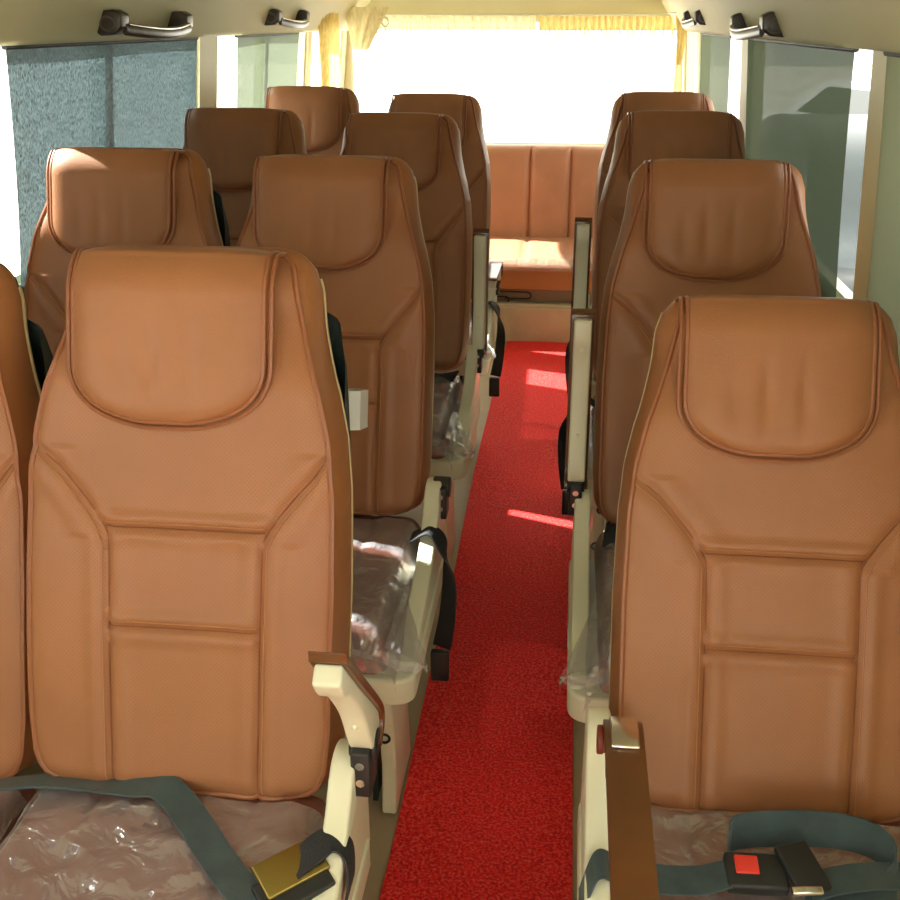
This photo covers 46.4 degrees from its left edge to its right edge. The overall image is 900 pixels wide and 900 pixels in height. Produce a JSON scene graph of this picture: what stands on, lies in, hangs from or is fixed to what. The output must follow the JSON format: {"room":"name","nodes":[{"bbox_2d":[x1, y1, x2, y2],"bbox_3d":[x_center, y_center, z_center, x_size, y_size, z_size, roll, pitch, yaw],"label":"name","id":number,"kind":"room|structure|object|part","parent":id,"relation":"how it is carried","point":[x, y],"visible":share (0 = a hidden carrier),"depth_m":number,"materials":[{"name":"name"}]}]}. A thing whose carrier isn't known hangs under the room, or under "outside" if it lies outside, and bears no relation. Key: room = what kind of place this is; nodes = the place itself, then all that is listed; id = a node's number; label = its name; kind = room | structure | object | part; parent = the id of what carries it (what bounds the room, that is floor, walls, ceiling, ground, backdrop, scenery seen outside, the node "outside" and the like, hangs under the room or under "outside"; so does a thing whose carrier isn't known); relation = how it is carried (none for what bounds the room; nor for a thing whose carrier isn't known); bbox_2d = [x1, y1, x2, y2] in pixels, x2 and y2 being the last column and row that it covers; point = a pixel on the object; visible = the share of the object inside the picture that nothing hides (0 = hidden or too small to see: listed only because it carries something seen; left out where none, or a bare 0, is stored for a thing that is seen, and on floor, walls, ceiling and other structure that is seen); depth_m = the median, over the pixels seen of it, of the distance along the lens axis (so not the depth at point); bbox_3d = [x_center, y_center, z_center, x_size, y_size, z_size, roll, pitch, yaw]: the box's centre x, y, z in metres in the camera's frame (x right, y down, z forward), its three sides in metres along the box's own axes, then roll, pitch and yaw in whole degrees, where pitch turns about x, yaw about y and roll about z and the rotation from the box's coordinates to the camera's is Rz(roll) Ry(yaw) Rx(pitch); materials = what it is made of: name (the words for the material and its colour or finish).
{"room":"vehicle interior","nodes":[
{"label":"vehicle interior","id":0,"kind":"room"},
{"bbox_2d":[18,30,346,286],"bbox_3d":[-1.008,-0.196,2.404,0.116,1.580,7.550,2,22,6],"label":"wall","id":1,"kind":"structure","parent":0,"point":[207,47],"depth_m":3.56,"materials":[{"name":"beige plastic"}]},
{"bbox_2d":[12,269,20,282],"bbox_3d":[-0.937,-0.849,2.876,0.081,0.532,1.375,2,22,6],"label":"window","id":2,"kind":"structure","parent":1,"relation":"in","point":[17,273],"depth_m":2.46,"materials":[{"name":"beige"}]},
{"bbox_2d":[1,37,198,292],"bbox_3d":[-0.900,-0.833,2.890,0.062,0.554,1.231,2,22,6],"label":"window","id":3,"kind":"structure","parent":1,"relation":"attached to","point":[127,93],"depth_m":2.64,"materials":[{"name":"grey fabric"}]},
{"bbox_2d":[234,33,299,107],"bbox_3d":[-0.737,-1.395,4.262,0.062,0.554,0.918,2,22,6],"label":"window blind","id":4,"kind":"object","parent":1,"relation":"attached to","point":[264,61],"visible":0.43,"depth_m":4.13,"materials":[{"name":"green fabric"}]},
{"bbox_2d":[297,32,305,85],"bbox_3d":[-0.769,-1.427,4.288,0.081,0.532,1.325,2,22,6],"label":"window","id":5,"kind":"structure","parent":1,"relation":"in","point":[302,36],"depth_m":4.83,"materials":[{"name":"clear"}]},
{"bbox_2d":[339,31,341,53],"bbox_3d":[-0.649,-1.843,5.302,0.081,0.532,0.720,2,22,6],"label":"window","id":6,"kind":"structure","parent":1,"relation":"in","point":[340,32],"depth_m":5.54,"materials":[{"name":"beige"}]},
{"bbox_2d":[15,342,605,899],"bbox_3d":[-0.095,0.583,2.614,1.970,0.060,7.550,2,22,6],"label":"floor","id":7,"kind":"structure","parent":0,"point":[382,825],"depth_m":2.33,"materials":[{"name":"beige plastic"}]},
{"bbox_2d":[0,263,52,851],"bbox_3d":[-0.830,0.369,1.482,0.462,1.183,0.930,2,22,6],"label":"passenger seat","id":8,"kind":"object","parent":7,"relation":"on","point":[26,357],"visible":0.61,"depth_m":1.50,"materials":[{"name":"beige leather"}]},
{"bbox_2d":[0,775,38,850],"bbox_3d":[-0.854,0.603,1.365,0.429,0.090,0.494,2,22,6],"label":"seat cushion","id":9,"kind":"object","parent":8,"relation":"on","point":[14,804],"depth_m":1.52,"materials":[{"name":"leather"}]},
{"bbox_3d":[-0.815,0.102,1.538,0.452,0.770,0.091,2,6,6],"label":"backrest","id":10,"kind":"part","parent":8,"relation":"part of","materials":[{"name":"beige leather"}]},
{"bbox_3d":[-0.810,0.112,1.591,0.453,0.746,0.009,2,6,6],"label":"edge trim","id":11,"kind":"part","parent":8,"relation":"part of","materials":[{"name":"brown leather"}]},
{"bbox_2d":[24,147,230,357],"bbox_3d":[-0.732,0.017,2.263,0.453,1.242,0.918,2,22,6],"label":"passenger seat","id":12,"kind":"object","parent":7,"relation":"on","point":[97,196],"visible":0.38,"depth_m":2.23,"materials":[{"name":"beige leather"}]},
{"bbox_3d":[-0.710,-0.266,2.361,0.453,0.746,0.009,2,7,6],"label":"edge trim","id":13,"kind":"part","parent":12,"relation":"part of","materials":[{"name":"beige"}]},
{"bbox_2d":[0,244,384,899],"bbox_3d":[-0.369,0.385,1.404,0.554,1.212,0.931,2,22,6],"label":"passenger seat","id":14,"kind":"object","parent":7,"relation":"on","point":[194,681],"visible":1,"depth_m":1.42,"materials":[{"name":"beige leather"}]},
{"bbox_2d":[0,789,325,899],"bbox_3d":[-0.406,0.606,1.284,0.429,0.090,0.494,2,22,6],"label":"seat cushion","id":15,"kind":"object","parent":14,"relation":"on","point":[69,845],"depth_m":1.39,"materials":[{"name":"leather"}]},
{"bbox_3d":[-0.198,0.521,1.308,0.086,0.026,0.052,-14,26,-31],"label":"latch plate","id":16,"kind":"part","parent":14,"relation":"part of","materials":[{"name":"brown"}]},
{"bbox_3d":[-0.362,0.113,1.512,0.453,0.746,0.009,2,6,6],"label":"edge trim","id":17,"kind":"part","parent":14,"relation":"part of","materials":[{"name":"beige leather"}]},
{"bbox_3d":[-0.123,0.315,1.273,0.032,0.302,0.051,2,65,6],"label":"armrest","id":18,"kind":"part","parent":14,"relation":"part of","materials":[{"name":"beige plastic"}]},
{"bbox_2d":[348,388,367,429],"bbox_3d":[-0.343,-0.068,1.624,0.410,0.060,0.170,2,6,6],"label":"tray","id":19,"kind":"object","parent":14,"relation":"on","point":[357,398],"depth_m":1.61,"materials":[{"name":"white plastic"}]},
{"bbox_2d":[183,107,306,245],"bbox_3d":[-0.642,-0.322,3.067,0.458,1.259,0.930,2,22,6],"label":"passenger seat","id":20,"kind":"object","parent":7,"relation":"on","point":[230,140],"visible":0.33,"depth_m":3.03,"materials":[{"name":"beige leather"}]},
{"bbox_3d":[-0.619,-0.613,3.162,0.453,0.746,0.009,2,6,6],"label":"edge trim","id":21,"kind":"part","parent":20,"relation":"part of","materials":[{"name":"brown leather"}]},
{"bbox_2d":[265,86,359,154],"bbox_3d":[-0.547,-0.666,3.894,0.462,1.269,0.930,2,22,6],"label":"passenger seat","id":22,"kind":"object","parent":7,"relation":"on","point":[323,111],"visible":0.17,"depth_m":3.85,"materials":[{"name":"beige leather"}]},
{"bbox_2d":[236,154,456,813],"bbox_3d":[-0.239,0.045,2.206,0.540,1.233,0.923,2,22,6],"label":"passenger seat","id":23,"kind":"object","parent":7,"relation":"on","point":[356,218],"visible":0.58,"depth_m":2.19,"materials":[{"name":"beige leather"}]},
{"bbox_3d":[-0.263,-0.245,2.256,0.452,0.770,0.091,2,7,6],"label":"backrest","id":24,"kind":"part","parent":23,"relation":"part of","materials":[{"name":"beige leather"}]},
{"bbox_2d":[351,514,419,674],"bbox_3d":[-0.301,0.268,2.094,0.429,0.090,0.494,2,22,6],"label":"seat cushion","id":25,"kind":"object","parent":23,"relation":"on","point":[385,554],"depth_m":2.03,"materials":[{"name":"plastic"}]},
{"bbox_3d":[-0.110,0.525,2.173,0.030,0.370,0.279,2,22,6],"label":"leg","id":26,"kind":"part","parent":23,"relation":"part of","materials":[{"name":"beige plastic"}]},
{"bbox_3d":[-0.258,-0.235,2.309,0.453,0.746,0.009,2,7,6],"label":"edge trim","id":27,"kind":"part","parent":23,"relation":"part of","materials":[{"name":"beige leather"}]},
{"bbox_2d":[340,112,488,563],"bbox_3d":[-0.146,-0.335,3.122,0.524,1.241,0.933,2,22,6],"label":"passenger seat","id":28,"kind":"object","parent":7,"relation":"on","point":[429,143],"visible":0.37,"depth_m":3.10,"materials":[{"name":"beige leather"}]},
{"bbox_3d":[-0.161,-0.630,3.172,0.452,0.770,0.091,2,6,6],"label":"backrest","id":29,"kind":"part","parent":28,"relation":"part of","materials":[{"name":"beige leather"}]},
{"bbox_2d":[431,376,462,458],"bbox_3d":[-0.200,-0.111,3.006,0.429,0.090,0.494,2,22,6],"label":"seat cushion","id":30,"kind":"object","parent":28,"relation":"on","point":[448,390],"depth_m":2.93,"materials":[{"name":"plastic"}]},
{"bbox_3d":[-0.010,0.151,3.086,0.030,0.370,0.279,2,22,6],"label":"leg","id":31,"kind":"part","parent":28,"relation":"part of","materials":[{"name":"beige plastic"}]},
{"bbox_3d":[-0.157,-0.619,3.224,0.453,0.746,0.009,2,6,6],"label":"edge trim","id":32,"kind":"part","parent":28,"relation":"part of","materials":[{"name":"brown leather"}]},
{"bbox_3d":[0.086,-0.456,3.085,0.035,0.343,0.058,2,19,6],"label":"armrest","id":33,"kind":"part","parent":28,"relation":"part of","materials":[{"name":"beige plastic"}]},
{"bbox_2d":[388,93,504,458],"bbox_3d":[-0.049,-0.666,3.932,0.539,1.241,0.931,2,22,6],"label":"passenger seat","id":34,"kind":"object","parent":7,"relation":"on","point":[466,111],"visible":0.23,"depth_m":3.92,"materials":[{"name":"beige leather"}]},
{"bbox_3d":[-0.072,-0.961,3.982,0.452,0.770,0.091,2,6,6],"label":"backrest","id":35,"kind":"part","parent":34,"relation":"part of","materials":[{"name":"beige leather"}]},
{"bbox_2d":[465,302,471,359],"bbox_3d":[-0.111,-0.442,3.816,0.429,0.090,0.494,2,22,6],"label":"seat cushion","id":36,"kind":"object","parent":34,"relation":"on","point":[470,330],"depth_m":3.68,"materials":[{"name":"leather"}]},
{"bbox_3d":[0.080,-0.181,3.896,0.030,0.370,0.279,2,22,6],"label":"leg","id":37,"kind":"part","parent":34,"relation":"part of","materials":[{"name":"beige plastic"}]},
{"bbox_3d":[-0.067,-0.951,4.034,0.453,0.746,0.009,2,6,6],"label":"edge trim","id":38,"kind":"part","parent":34,"relation":"part of","materials":[{"name":"brown leather"}]},
{"bbox_3d":[0.157,-0.616,3.783,0.035,0.058,0.343,2,19,6],"label":"armrest","id":39,"kind":"part","parent":34,"relation":"part of","materials":[{"name":"beige plastic"}]},
{"bbox_2d":[379,341,572,899],"bbox_3d":[0.099,0.646,2.362,0.356,0.012,6.280,2,22,6],"label":"carpet runner","id":40,"kind":"object","parent":7,"relation":"on","point":[486,811],"visible":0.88,"depth_m":2.50,"materials":[{"name":"red carpet"}]},
{"bbox_2d":[565,91,714,405],"bbox_3d":[0.680,-0.566,3.657,0.540,1.265,0.934,2,22,6],"label":"passenger seat","id":41,"kind":"object","parent":7,"relation":"on","point":[625,103],"visible":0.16,"depth_m":3.64,"materials":[{"name":"beige leather"}]},
{"bbox_3d":[0.742,-0.860,3.747,0.453,0.746,0.009,2,6,6],"label":"edge trim","id":42,"kind":"part","parent":41,"relation":"part of","materials":[{"name":"brown leather"}]},
{"bbox_3d":[0.737,-0.870,3.695,0.452,0.770,0.091,2,6,6],"label":"backrest","id":43,"kind":"part","parent":41,"relation":"part of","materials":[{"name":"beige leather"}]},
{"bbox_2d":[558,110,745,560],"bbox_3d":[0.578,-0.265,2.923,0.540,1.263,0.933,2,22,6],"label":"passenger seat","id":44,"kind":"object","parent":7,"relation":"on","point":[640,136],"visible":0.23,"depth_m":2.90,"materials":[{"name":"beige leather"}]},
{"bbox_3d":[0.362,-0.451,2.915,0.035,0.343,0.058,2,18,6],"label":"armrest","id":45,"kind":"part","parent":44,"relation":"part of","materials":[{"name":"beige plastic"}]},
{"bbox_2d":[591,396,594,445],"bbox_3d":[0.597,-0.036,2.800,0.429,0.090,0.494,2,22,6],"label":"seat cushion","id":46,"kind":"object","parent":44,"relation":"on","point":[592,400],"depth_m":2.91,"materials":[{"name":"leather"}]},
{"bbox_3d":[0.406,0.217,2.923,0.030,0.370,0.279,2,22,6],"label":"leg","id":47,"kind":"part","parent":44,"relation":"part of","materials":[{"name":"beige plastic"}]},
{"bbox_3d":[0.640,-0.557,3.014,0.453,0.746,0.009,2,6,6],"label":"edge trim","id":48,"kind":"part","parent":44,"relation":"part of","materials":[{"name":"brown leather"}]},
{"bbox_3d":[0.635,-0.567,2.961,0.452,0.770,0.091,2,6,6],"label":"backrest","id":49,"kind":"part","parent":44,"relation":"part of","materials":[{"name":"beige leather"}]},
{"bbox_2d":[564,158,820,722],"bbox_3d":[0.488,0.080,2.116,0.512,1.237,0.918,2,22,6],"label":"passenger seat","id":50,"kind":"object","parent":7,"relation":"on","point":[690,227],"visible":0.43,"depth_m":2.10,"materials":[{"name":"beige leather"}]},
{"bbox_3d":[0.261,-0.093,2.120,0.035,0.343,0.058,2,18,6],"label":"armrest","id":51,"kind":"part","parent":50,"relation":"part of","materials":[{"name":"beige plastic"}]},
{"bbox_2d":[594,532,614,693],"bbox_3d":[0.496,0.305,1.998,0.429,0.090,0.494,2,22,6],"label":"seat cushion","id":52,"kind":"object","parent":50,"relation":"on","point":[604,552],"depth_m":1.98,"materials":[{"name":"plastic"}]},
{"bbox_3d":[0.539,-0.200,2.212,0.453,0.746,0.009,2,7,6],"label":"edge trim","id":53,"kind":"part","parent":50,"relation":"part of","materials":[{"name":"beige leather"}]},
{"bbox_3d":[0.534,-0.209,2.159,0.452,0.770,0.091,2,7,6],"label":"backrest","id":54,"kind":"part","parent":50,"relation":"part of","materials":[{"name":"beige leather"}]},
{"bbox_2d":[577,295,899,899],"bbox_3d":[0.432,0.411,1.458,0.501,1.123,0.999,2,22,6],"label":"passenger seat","id":55,"kind":"object","parent":7,"relation":"on","point":[746,744],"visible":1,"depth_m":1.50,"materials":[{"name":"beige leather"}]},
{"bbox_3d":[0.186,0.358,1.298,0.008,0.036,0.036,2,22,6],"label":"knob","id":56,"kind":"part","parent":55,"relation":"part of","materials":[{"name":"red plastic"}]},
{"bbox_3d":[0.477,0.169,1.592,0.453,0.746,0.009,2,-1,6],"label":"edge trim","id":57,"kind":"part","parent":55,"relation":"part of","materials":[{"name":"beige leather"}]},
{"bbox_2d":[651,807,899,899],"bbox_3d":[0.429,0.651,1.322,0.429,0.090,0.494,2,22,6],"label":"seat cushion","id":58,"kind":"object","parent":55,"relation":"on","point":[683,836],"depth_m":1.47,"materials":[{"name":"leather"}]},
{"bbox_2d":[0,0,899,52],"bbox_3d":[-0.084,-1.018,1.958,1.885,0.500,7.550,2,22,6],"label":"ceiling","id":59,"kind":"structure","parent":0,"point":[874,25],"depth_m":2.50,"materials":[{"name":"beige plastic"}]},
{"bbox_2d":[97,10,192,38],"bbox_3d":[-0.789,-1.128,2.786,0.095,0.070,0.528,2,22,6],"label":"handle","id":60,"kind":"object","parent":59,"relation":"attached to","point":[112,22],"visible":0.94,"depth_m":2.65,"materials":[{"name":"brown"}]},
{"bbox_2d":[264,9,309,27],"bbox_3d":[-0.629,-1.695,4.127,0.095,0.070,0.498,2,22,6],"label":"handle","id":61,"kind":"object","parent":59,"relation":"attached to","point":[275,16],"visible":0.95,"depth_m":3.98,"materials":[{"name":"brown"}]},
{"bbox_2d":[318,12,340,86],"bbox_3d":[-0.561,-1.604,5.030,0.031,0.916,0.301,4,23,11],"label":"curtain","id":62,"kind":"object","parent":59,"relation":"hanging from","point":[328,29],"visible":0.38,"depth_m":4.91,"materials":[{"name":"yellow fabric"}]},
{"bbox_2d":[346,7,388,49],"bbox_3d":[-0.418,-2.116,5.274,0.237,0.200,0.127,2,22,6],"label":"curtain","id":63,"kind":"object","parent":59,"relation":"hanging from","point":[363,23],"visible":0.98,"depth_m":5.24,"materials":[{"name":"yellow fabric"}]},
{"bbox_2d":[377,14,535,33],"bbox_3d":[-0.030,-2.233,5.503,0.960,0.098,0.021,2,22,6],"label":"valance","id":64,"kind":"object","parent":59,"relation":"hanging from","point":[396,21],"visible":0.84,"depth_m":5.49,"materials":[{"name":"yellow fabric"}]},
{"bbox_3d":[-0.030,-2.273,5.487,0.960,0.012,0.012,2,22,6],"label":"rod","id":65,"kind":"part","parent":64,"relation":"part of","materials":[{"name":"beige plastic"}]},
{"bbox_2d":[539,14,676,34],"bbox_3d":[0.814,-2.184,5.390,0.715,0.103,0.021,2,22,6],"label":"valance","id":66,"kind":"object","parent":59,"relation":"hanging from","point":[554,22],"visible":0.98,"depth_m":5.39,"materials":[{"name":"yellow fabric"}]},
{"bbox_3d":[0.814,-2.226,5.373,0.715,0.012,0.012,2,22,6],"label":"rod","id":67,"kind":"part","parent":66,"relation":"part of","materials":[{"name":"beige plastic"}]},
{"bbox_2d":[667,12,686,64],"bbox_3d":[1.091,-1.954,4.988,0.041,0.235,0.158,-12,25,-26],"label":"curtain","id":68,"kind":"object","parent":59,"relation":"hanging from","point":[681,33],"visible":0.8,"depth_m":5.00,"materials":[{"name":"yellow fabric"}]},
{"bbox_2d":[681,10,705,27],"bbox_3d":[0.987,-1.742,4.242,0.095,0.070,0.498,2,22,6],"label":"handle","id":69,"kind":"object","parent":59,"relation":"attached to","point":[687,21],"visible":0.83,"depth_m":4.07,"materials":[{"name":"brown"}]},
{"bbox_2d":[729,11,782,39],"bbox_3d":[0.819,-1.147,2.842,0.095,0.070,0.598,2,22,6],"label":"handle","id":70,"kind":"object","parent":59,"relation":"attached to","point":[768,25],"visible":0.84,"depth_m":2.63,"materials":[{"name":"brown"}]},
{"bbox_2d":[344,0,696,238],"bbox_3d":[0.321,-1.756,5.738,1.950,1.900,0.050,2,22,6],"label":"curtain","id":71,"kind":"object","parent":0,"point":[537,7],"depth_m":5.48,"materials":[{"name":"yellow fabric"}]},
{"bbox_2d":[349,20,677,144],"bbox_3d":[0.329,-1.968,5.651,1.745,0.640,0.040,2,22,6],"label":"window","id":72,"kind":"structure","parent":71,"relation":"in","point":[352,72],"depth_m":5.70,"materials":[{"name":"beige"}]},
{"bbox_2d":[471,301,591,342],"bbox_3d":[0.271,-0.796,5.637,1.846,0.200,0.870,2,22,6],"label":"trim","id":73,"kind":"structure","parent":71,"relation":"attached to","point":[521,320],"depth_m":5.21,"materials":[{"name":"paint"}]},
{"bbox_2d":[486,143,603,302],"bbox_3d":[0.268,-1.197,5.442,1.830,0.702,0.829,2,22,6],"label":"bench","id":74,"kind":"object","parent":73,"relation":"on","point":[538,191],"visible":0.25,"depth_m":5.48,"materials":[{"name":"brown leather"}]},
{"bbox_3d":[0.272,-0.925,5.590,1.830,0.075,0.760,2,22,6],"label":"frame","id":75,"kind":"part","parent":74,"relation":"part of","materials":[{"name":"brown metal"}]},
{"bbox_3d":[0.290,-1.369,5.591,1.830,0.496,0.220,2,22,6],"label":"backrest","id":76,"kind":"part","parent":74,"relation":"part of","materials":[{"name":"leather"}]},
{"bbox_2d":[682,32,886,300],"bbox_3d":[0.831,-0.119,2.217,0.091,1.580,7.550,2,22,6],"label":"window frame","id":77,"kind":"structure","parent":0,"point":[878,73],"depth_m":2.03,"materials":[{"name":"beige plastic"}]},
{"bbox_2d":[686,31,692,91],"bbox_3d":[1.205,-1.788,5.169,0.061,0.532,0.600,2,22,6],"label":"window","id":78,"kind":"structure","parent":77,"relation":"in","point":[689,34],"depth_m":5.40,"materials":[{"name":"beige"}]},
{"bbox_2d":[700,33,731,112],"bbox_3d":[1.054,-1.379,4.223,0.042,0.554,0.948,2,22,6],"label":"window blind","id":79,"kind":"object","parent":77,"relation":"attached to","point":[715,49],"visible":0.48,"depth_m":4.08,"materials":[{"name":"green fabric"}]},
{"bbox_2d":[745,38,858,296],"bbox_3d":[0.883,-0.788,2.779,0.042,0.554,1.368,2,22,6],"label":"window","id":80,"kind":"structure","parent":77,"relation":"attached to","point":[798,98],"depth_m":2.46,"materials":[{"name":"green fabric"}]},
{"bbox_2d":[836,278,852,298],"bbox_3d":[0.917,-0.799,2.754,0.061,0.532,1.510,2,22,6],"label":"window","id":81,"kind":"structure","parent":77,"relation":"in","point":[842,291],"depth_m":2.31,"materials":[{"name":"beige"}]},
{"bbox_2d":[866,52,899,365],"bbox_3d":[0.722,-0.237,1.434,0.042,0.554,1.123,2,22,6],"label":"window blind","id":82,"kind":"object","parent":77,"relation":"attached to","point":[884,272],"visible":0.66,"depth_m":1.85,"materials":[{"name":"green fabric"}]},
{"label":"outside","id":83,"kind":"structure","parent":0,"visible":0},
{"bbox_2d":[0,63,871,271],"bbox_3d":[0.000,2.082,0.853,120.000,0.001,120.000,2,22,6],"label":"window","id":84,"kind":"structure","parent":83,"point":[519,103],"depth_m":34.74,"materials":[{"name":"glass"}]},
{"bbox_2d":[837,114,867,291],"bbox_3d":[2.942,-1.357,7.081,1.740,1.644,4.249,2,22,6],"label":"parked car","id":85,"kind":"object","parent":84,"relation":"on","point":[857,123],"visible":0.02,"depth_m":6.08,"materials":[{"name":"grey paint"}]},
{"bbox_2d":[849,79,870,113],"bbox_3d":[6.271,-4.256,14.358,1.740,1.495,4.249,-9,24,-21],"label":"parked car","id":86,"kind":"object","parent":84,"relation":"on","point":[860,90],"visible":0.03,"depth_m":14.05,"materials":[{"name":"white paint"}]}
]}

